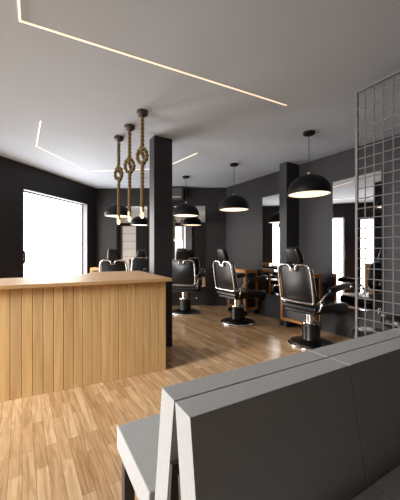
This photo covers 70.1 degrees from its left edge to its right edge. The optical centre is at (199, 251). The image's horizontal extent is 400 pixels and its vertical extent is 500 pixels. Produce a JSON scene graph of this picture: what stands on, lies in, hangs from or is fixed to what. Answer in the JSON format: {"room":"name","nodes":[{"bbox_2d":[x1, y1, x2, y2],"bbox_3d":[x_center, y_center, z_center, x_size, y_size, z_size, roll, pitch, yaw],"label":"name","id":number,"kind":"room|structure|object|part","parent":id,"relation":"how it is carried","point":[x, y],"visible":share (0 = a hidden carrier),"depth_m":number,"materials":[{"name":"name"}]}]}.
{"room":"salon","nodes":[
{"label":"salon","id":0,"kind":"room"},
{"bbox_2d":[0,156,95,277],"bbox_3d":[-3.680,-0.125,2.787,0.160,2.750,8.255,0,0,16],"label":"wall","id":1,"kind":"structure","parent":0,"point":[15,176],"depth_m":4.79,"materials":[{"name":"grey paint"}]},
{"bbox_2d":[23,188,86,277],"bbox_3d":[-2.849,0.085,5.659,0.160,2.330,1.653,0,0,16],"label":"window","id":2,"kind":"structure","parent":1,"relation":"in","point":[54,228],"depth_m":5.66,"materials":[{"name":"glass"}]},
{"bbox_2d":[96,188,225,305],"bbox_3d":[-0.921,-0.125,6.759,3.067,2.750,0.160,0,0,2],"label":"wall","id":3,"kind":"structure","parent":0,"point":[215,220],"depth_m":6.65,"materials":[{"name":"grey paint"}]},
{"bbox_2d":[116,206,147,272],"bbox_3d":[-1.600,-0.130,6.696,0.738,1.888,0.012,0,0,2],"label":"wall mirror","id":4,"kind":"object","parent":3,"relation":"attached to","point":[131,237],"visible":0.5,"depth_m":6.69,"materials":[{"name":"mirror glass"},{"name":"black metal"}]},
{"bbox_2d":[172,188,184,199],"bbox_3d":[-0.630,-1.345,6.568,0.540,0.272,0.203,0,0,2],"label":"air conditioner","id":5,"kind":"object","parent":3,"relation":"attached to","point":[177,193],"visible":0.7,"depth_m":6.47,"materials":[{"name":"grey plastic"}]},
{"bbox_2d":[174,206,204,286],"bbox_3d":[-0.244,-0.130,6.650,0.738,1.888,0.012,0,0,2],"label":"wall mirror","id":6,"kind":"object","parent":3,"relation":"attached to","point":[189,233],"visible":0.71,"depth_m":6.64,"materials":[{"name":"mirror glass"},{"name":"black metal"}]},
{"bbox_2d":[150,135,171,346],"bbox_3d":[-0.521,-0.125,3.797,0.255,2.750,0.170,0,0,-30],"label":"pillar","id":7,"kind":"structure","parent":0,"point":[160,147],"depth_m":3.73,"materials":[{"name":"black paint"}]},
{"bbox_2d":[0,305,350,499],"bbox_3d":[0.422,1.300,2.765,11.347,0.100,8.730,0,0,0],"label":"floor","id":8,"kind":"structure","parent":0,"point":[62,444],"depth_m":2.25,"materials":[{"name":"brown wood"}]},
{"bbox_2d":[0,271,171,401],"bbox_3d":[-1.789,0.761,2.977,2.678,0.977,1.345,0,0,-26],"label":"reception desk","id":9,"kind":"object","parent":8,"relation":"on","point":[57,332],"depth_m":2.65,"materials":[{"name":"brown wood"}]},
{"bbox_2d":[0,271,171,289],"bbox_3d":[-1.789,0.289,2.977,2.678,0.032,1.345,0,0,-26],"label":"countertop","id":10,"kind":"structure","parent":9,"relation":"on","point":[112,277],"depth_m":2.83,"materials":[{"name":"brown wood"}]},
{"bbox_2d":[90,267,98,272],"bbox_3d":[-2.180,0.801,6.531,0.550,0.898,0.359,0,0,2],"label":"base cabinet","id":11,"kind":"object","parent":8,"relation":"on","point":[93,269],"visible":0.09,"depth_m":6.37,"materials":[{"name":"brown wood"}]},
{"bbox_2d":[99,248,136,271],"bbox_3d":[-1.690,0.589,5.916,0.710,1.321,0.840,0,0,0],"label":"barber chair","id":12,"kind":"object","parent":8,"relation":"on","point":[113,263],"visible":0.22,"depth_m":5.56,"materials":[{"name":"black leather"}]},
{"bbox_3d":[-1.690,0.395,5.641,0.500,0.468,0.105,0,9,0],"label":"backrest","id":13,"kind":"part","parent":12,"relation":"part of","materials":[{"name":"black leather"}]},
{"bbox_3d":[-1.690,0.406,5.574,0.557,0.520,0.041,0,9,0],"label":"frame","id":14,"kind":"part","parent":12,"relation":"part of","materials":[{"name":"silver metal"}]},
{"bbox_2d":[172,248,204,315],"bbox_3d":[-0.302,0.589,5.876,0.710,1.321,0.840,0,0,9],"label":"barber chair","id":15,"kind":"object","parent":8,"relation":"on","point":[183,269],"visible":0.81,"depth_m":5.58,"materials":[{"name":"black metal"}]},
{"bbox_3d":[-0.346,0.395,5.604,0.500,0.468,0.105,0,9,9],"label":"backrest","id":16,"kind":"part","parent":15,"relation":"part of","materials":[{"name":"black leather"}]},
{"bbox_3d":[-0.356,0.406,5.538,0.557,0.520,0.041,0,9,9],"label":"frame","id":17,"kind":"part","parent":15,"relation":"part of","materials":[{"name":"silver metal"}]},
{"bbox_3d":[-0.292,0.766,5.942,0.540,0.182,0.706,0,0,9],"label":"seat","id":18,"kind":"part","parent":15,"relation":"part of","materials":[{"name":"black leather"}]},
{"bbox_2d":[213,248,267,326],"bbox_3d":[0.686,0.589,5.059,0.840,1.321,0.710,0,0,-32],"label":"barber chair","id":19,"kind":"object","parent":8,"relation":"on","point":[226,276],"visible":1,"depth_m":4.89,"materials":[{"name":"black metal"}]},
{"bbox_3d":[0.396,0.406,4.877,0.041,0.520,0.557,-11,6,-32],"label":"frame","id":20,"kind":"part","parent":19,"relation":"part of","materials":[{"name":"silver metal"}]},
{"bbox_3d":[0.452,0.395,4.912,0.105,0.468,0.500,-11,6,-32],"label":"backrest","id":21,"kind":"part","parent":19,"relation":"part of","materials":[{"name":"black leather"}]},
{"bbox_3d":[0.742,0.766,5.094,0.706,0.182,0.540,0,0,-32],"label":"seat","id":22,"kind":"part","parent":19,"relation":"part of","materials":[{"name":"black leather"}]},
{"bbox_2d":[228,268,257,315],"bbox_3d":[0.875,0.801,5.875,0.359,0.898,0.550,0,0,-32],"label":"base cabinet","id":23,"kind":"object","parent":8,"relation":"on","point":[249,303],"visible":0.56,"depth_m":5.68,"materials":[{"name":"brown wood"}]},
{"bbox_3d":[0.754,0.943,5.798,0.014,0.299,0.454,0,0,-33],"label":"drawer","id":24,"kind":"part","parent":23,"relation":"part of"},
{"bbox_3d":[0.754,0.586,5.798,0.014,0.343,0.454,0,0,-33],"label":"drawer","id":25,"kind":"part","parent":23,"relation":"part of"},
{"bbox_3d":[0.875,0.359,5.875,0.322,0.014,0.542,0,0,-33],"label":"panel","id":26,"kind":"part","parent":23,"relation":"part of","materials":[{"name":"brown wood"}]},
{"bbox_3d":[0.886,0.753,5.883,0.267,0.684,0.514,0,0,-33],"label":"panel","id":27,"kind":"part","parent":23,"relation":"part of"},
{"bbox_2d":[117,327,399,499],"bbox_3d":[0.603,0.820,1.458,1.898,0.860,0.559,0,0,-30],"label":"upholstered bench","id":28,"kind":"object","parent":8,"relation":"on","point":[147,447],"visible":0.27,"depth_m":0.96,"materials":[{"name":"grey fabric"}]},
{"bbox_3d":[-0.306,1.048,1.214,0.045,0.404,0.045,0,0,-30],"label":"leg","id":29,"kind":"part","parent":28,"relation":"part of","materials":[{"name":"grey metal"}]},
{"bbox_2d":[117,413,159,499],"bbox_3d":[0.017,0.795,1.210,0.635,0.100,0.401,0,0,-30],"label":"seat cushion","id":30,"kind":"object","parent":28,"relation":"on","point":[137,440],"depth_m":1.08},
{"bbox_2d":[155,351,325,499],"bbox_3d":[0.160,0.640,0.973,0.621,0.500,0.162,0,0,-30],"label":"cushion","id":31,"kind":"object","parent":28,"relation":"on","point":[166,488],"depth_m":0.82,"materials":[{"name":"grey fabric"}]},
{"bbox_2d":[309,329,399,357],"bbox_3d":[0.702,0.640,1.286,0.621,0.500,0.162,0,0,-30],"label":"cushion","id":32,"kind":"object","parent":28,"relation":"on","point":[335,349],"depth_m":1.21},
{"bbox_2d":[175,337,399,499],"bbox_3d":[0.885,0.820,0.969,1.898,0.860,0.559,0,0,-30],"label":"upholstered bench","id":33,"kind":"object","parent":8,"relation":"on","point":[327,428],"visible":1,"depth_m":0.83,"materials":[{"name":"grey fabric"}]},
{"bbox_2d":[329,337,399,487],"bbox_3d":[0.786,0.640,1.141,0.621,0.500,0.162,0,0,-30],"label":"cushion","id":34,"kind":"object","parent":33,"relation":"on","point":[374,370],"depth_m":1.02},
{"bbox_2d":[352,485,392,499],"bbox_3d":[0.378,0.795,0.585,0.635,0.100,0.401,0,0,-30],"label":"seat cushion","id":35,"kind":"object","parent":33,"relation":"on","point":[373,492],"depth_m":0.88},
{"bbox_2d":[373,465,399,499],"bbox_3d":[0.925,0.795,0.900,0.624,0.100,0.401,0,0,-30],"label":"seat cushion","id":36,"kind":"object","parent":33,"relation":"on","point":[388,484],"depth_m":0.92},
{"bbox_2d":[280,274,321,325],"bbox_3d":[1.650,0.801,4.687,0.359,0.898,0.550,0,0,-33],"label":"base cabinet","id":37,"kind":"object","parent":8,"relation":"on","point":[295,317],"visible":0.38,"depth_m":4.54,"materials":[{"name":"brown wood"}]},
{"bbox_3d":[1.529,0.943,4.609,0.014,0.299,0.454,0,0,-33],"label":"drawer","id":38,"kind":"part","parent":37,"relation":"part of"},
{"bbox_3d":[1.661,0.753,4.694,0.267,0.684,0.514,0,0,-33],"label":"panel","id":39,"kind":"part","parent":37,"relation":"part of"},
{"bbox_2d":[278,246,352,350],"bbox_3d":[1.519,0.589,3.868,0.840,1.321,0.710,0,0,-31],"label":"barber chair","id":40,"kind":"object","parent":8,"relation":"on","point":[297,279],"visible":0.97,"depth_m":3.71,"materials":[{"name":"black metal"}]},
{"bbox_3d":[1.226,0.406,3.692,0.041,0.520,0.557,-10,5,-31],"label":"frame","id":41,"kind":"part","parent":40,"relation":"part of","materials":[{"name":"silver metal"}]},
{"bbox_3d":[1.283,0.395,3.726,0.105,0.468,0.500,-10,5,-31],"label":"backrest","id":42,"kind":"part","parent":40,"relation":"part of","materials":[{"name":"black leather"}]},
{"bbox_3d":[1.576,0.766,3.903,0.706,0.182,0.540,0,0,-31],"label":"seat","id":43,"kind":"part","parent":40,"relation":"part of","materials":[{"name":"black leather"}]},
{"bbox_2d":[351,327,385,338],"bbox_3d":[1.654,1.000,2.720,0.410,0.500,0.410,0,0,0],"label":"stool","id":44,"kind":"object","parent":8,"relation":"on","point":[361,331],"visible":0.08,"depth_m":2.73,"materials":[{"name":"silver metal"}]},
{"bbox_2d":[355,69,399,337],"bbox_3d":[1.706,-0.080,1.924,0.026,2.660,1.345,0,0,-30],"label":"screen","id":45,"kind":"object","parent":8,"relation":"on","point":[373,84],"visible":0.79,"depth_m":2.37,"materials":[{"name":"grey metal"}]},
{"bbox_2d":[380,313,399,328],"bbox_3d":[2.186,0.970,3.100,0.410,0.560,0.410,0,0,0],"label":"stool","id":46,"kind":"object","parent":8,"relation":"on","point":[388,318],"visible":0.39,"depth_m":3.05,"materials":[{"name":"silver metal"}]},
{"bbox_2d":[0,0,399,187],"bbox_3d":[0.422,-1.550,2.765,11.347,0.100,8.730,0,0,0],"label":"ceiling","id":47,"kind":"structure","parent":0,"point":[311,57],"depth_m":2.49,"materials":[{"name":"white paint"}]},
{"bbox_2d":[36,121,196,171],"bbox_3d":[-1.428,-1.497,4.590,2.115,0.006,1.891,0,0,-31],"label":"ceiling light strip","id":48,"kind":"object","parent":47,"relation":"attached to","point":[40,121],"visible":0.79,"depth_m":4.51,"materials":[{"name":"white"}]},
{"bbox_2d":[104,178,131,217],"bbox_3d":[-1.654,-1.107,5.750,0.530,0.787,0.530,0,0,0],"label":"dome pendant lamp","id":49,"kind":"object","parent":47,"relation":"hanging from","point":[111,211],"visible":0.7,"depth_m":5.57,"materials":[{"name":"black metal"}]},
{"bbox_2d":[106,215,127,216],"bbox_3d":[-1.654,-0.737,5.750,0.500,0.021,0.500,0,0,0],"label":"diffuser","id":50,"kind":"object","parent":49,"relation":"attached to","point":[106,215],"depth_m":5.69,"materials":[{"name":"white plastic"}]},
{"bbox_3d":[-1.654,-0.842,5.750,0.530,0.257,0.530,0,0,0],"label":"lamp shade","id":51,"kind":"part","parent":49,"relation":"part of","materials":[{"name":"black metal"}]},
{"bbox_2d":[114,135,123,224],"bbox_3d":[-1.060,-0.928,3.720,0.120,1.143,0.120,0,0,-25],"label":"pendant lamp","id":52,"kind":"object","parent":47,"relation":"hanging from","point":[118,138],"visible":1,"depth_m":3.70,"materials":[{"name":"brown fabric"}]},
{"bbox_2d":[123,124,135,221],"bbox_3d":[-0.837,-0.928,3.390,0.120,1.143,0.120,0,0,40],"label":"pendant lamp","id":53,"kind":"object","parent":47,"relation":"hanging from","point":[128,127],"visible":1,"depth_m":3.38,"materials":[{"name":"brown fabric"}]},
{"bbox_2d":[135,109,148,217],"bbox_3d":[-0.616,-0.928,3.040,0.120,1.143,0.120,0,0,-38],"label":"pendant lamp","id":54,"kind":"object","parent":47,"relation":"hanging from","point":[142,113],"visible":1,"depth_m":3.02,"materials":[{"name":"brown fabric"}]},
{"bbox_2d":[139,207,145,215],"bbox_3d":[-0.616,-0.432,3.040,0.073,0.096,0.073,0,0,0],"label":"socket","id":55,"kind":"object","parent":54,"relation":"attached to","point":[141,208],"depth_m":3.02,"materials":[{"name":"gold metal"}]},
{"bbox_2d":[17,0,286,105],"bbox_3d":[0.231,-1.497,1.728,2.313,0.006,1.612,0,0,-30],"label":"ceiling light strip","id":56,"kind":"object","parent":47,"relation":"attached to","point":[19,11],"visible":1,"depth_m":2.16,"materials":[{"name":"white"}]},
{"bbox_2d":[173,176,198,217],"bbox_3d":[-0.278,-1.107,5.660,0.530,0.787,0.530,0,0,0],"label":"dome pendant lamp","id":57,"kind":"object","parent":47,"relation":"hanging from","point":[184,210],"visible":1,"depth_m":5.50,"materials":[{"name":"black metal"}]},
{"bbox_3d":[-0.278,-0.842,5.660,0.530,0.257,0.530,0,0,0],"label":"lamp shade","id":58,"kind":"part","parent":57,"relation":"part of","materials":[{"name":"black metal"}]},
{"bbox_2d":[174,214,197,216],"bbox_3d":[-0.278,-0.737,5.660,0.500,0.021,0.500,0,0,0],"label":"diffuser","id":59,"kind":"object","parent":57,"relation":"attached to","point":[175,215],"depth_m":5.68,"materials":[{"name":"white plastic"}]},
{"bbox_2d":[218,163,249,211],"bbox_3d":[0.580,-1.107,4.860,0.530,0.787,0.530,0,0,0],"label":"dome pendant lamp","id":60,"kind":"object","parent":47,"relation":"hanging from","point":[232,203],"visible":1,"depth_m":4.70,"materials":[{"name":"black metal"}]},
{"bbox_3d":[0.580,-0.842,4.860,0.530,0.257,0.530,0,0,0],"label":"lamp shade","id":61,"kind":"part","parent":60,"relation":"part of","materials":[{"name":"black metal"}]},
{"bbox_2d":[220,208,247,210],"bbox_3d":[0.580,-0.737,4.860,0.500,0.021,0.500,0,0,0],"label":"diffuser","id":62,"kind":"object","parent":60,"relation":"attached to","point":[221,209],"depth_m":4.88,"materials":[{"name":"white plastic"}]},
{"bbox_2d":[287,130,331,198],"bbox_3d":[1.365,-1.107,3.570,0.530,0.787,0.530,0,0,0],"label":"dome pendant lamp","id":63,"kind":"object","parent":47,"relation":"hanging from","point":[307,186],"visible":1,"depth_m":3.42,"materials":[{"name":"black metal"}]},
{"bbox_3d":[1.365,-0.842,3.570,0.530,0.257,0.530,0,0,0],"label":"lamp shade","id":64,"kind":"part","parent":63,"relation":"part of","materials":[{"name":"black metal"}]},
{"bbox_2d":[288,191,330,197],"bbox_3d":[1.365,-0.737,3.570,0.500,0.021,0.500,0,0,0],"label":"diffuser","id":65,"kind":"object","parent":63,"relation":"attached to","point":[291,194],"depth_m":3.60,"materials":[{"name":"white plastic"}]},
{"bbox_2d":[280,162,298,326],"bbox_3d":[1.548,-0.125,4.894,0.360,2.750,0.150,0,0,-33],"label":"pillar","id":66,"kind":"structure","parent":0,"point":[289,207],"depth_m":4.80,"materials":[{"name":"black paint"}]},
{"bbox_2d":[226,134,399,337],"bbox_3d":[3.170,-0.125,2.757,0.162,2.750,9.282,0,0,-33],"label":"wall","id":67,"kind":"structure","parent":0,"point":[244,230],"depth_m":4.50,"materials":[{"name":"grey paint"}]},
{"bbox_2d":[263,194,279,295],"bbox_3d":[1.427,-0.130,5.308,0.038,1.888,0.748,0,0,-33],"label":"wall mirror","id":68,"kind":"object","parent":67,"relation":"attached to","point":[271,204],"visible":0.5,"depth_m":5.41,"materials":[{"name":"mirror glass"},{"name":"black metal"}]},
{"bbox_2d":[333,170,382,313],"bbox_3d":[2.209,-0.130,4.053,0.069,1.888,0.728,0,0,-33],"label":"wall mirror","id":69,"kind":"object","parent":67,"relation":"attached to","point":[343,190],"visible":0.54,"depth_m":4.07,"materials":[{"name":"white mirror glass"}]}
]}

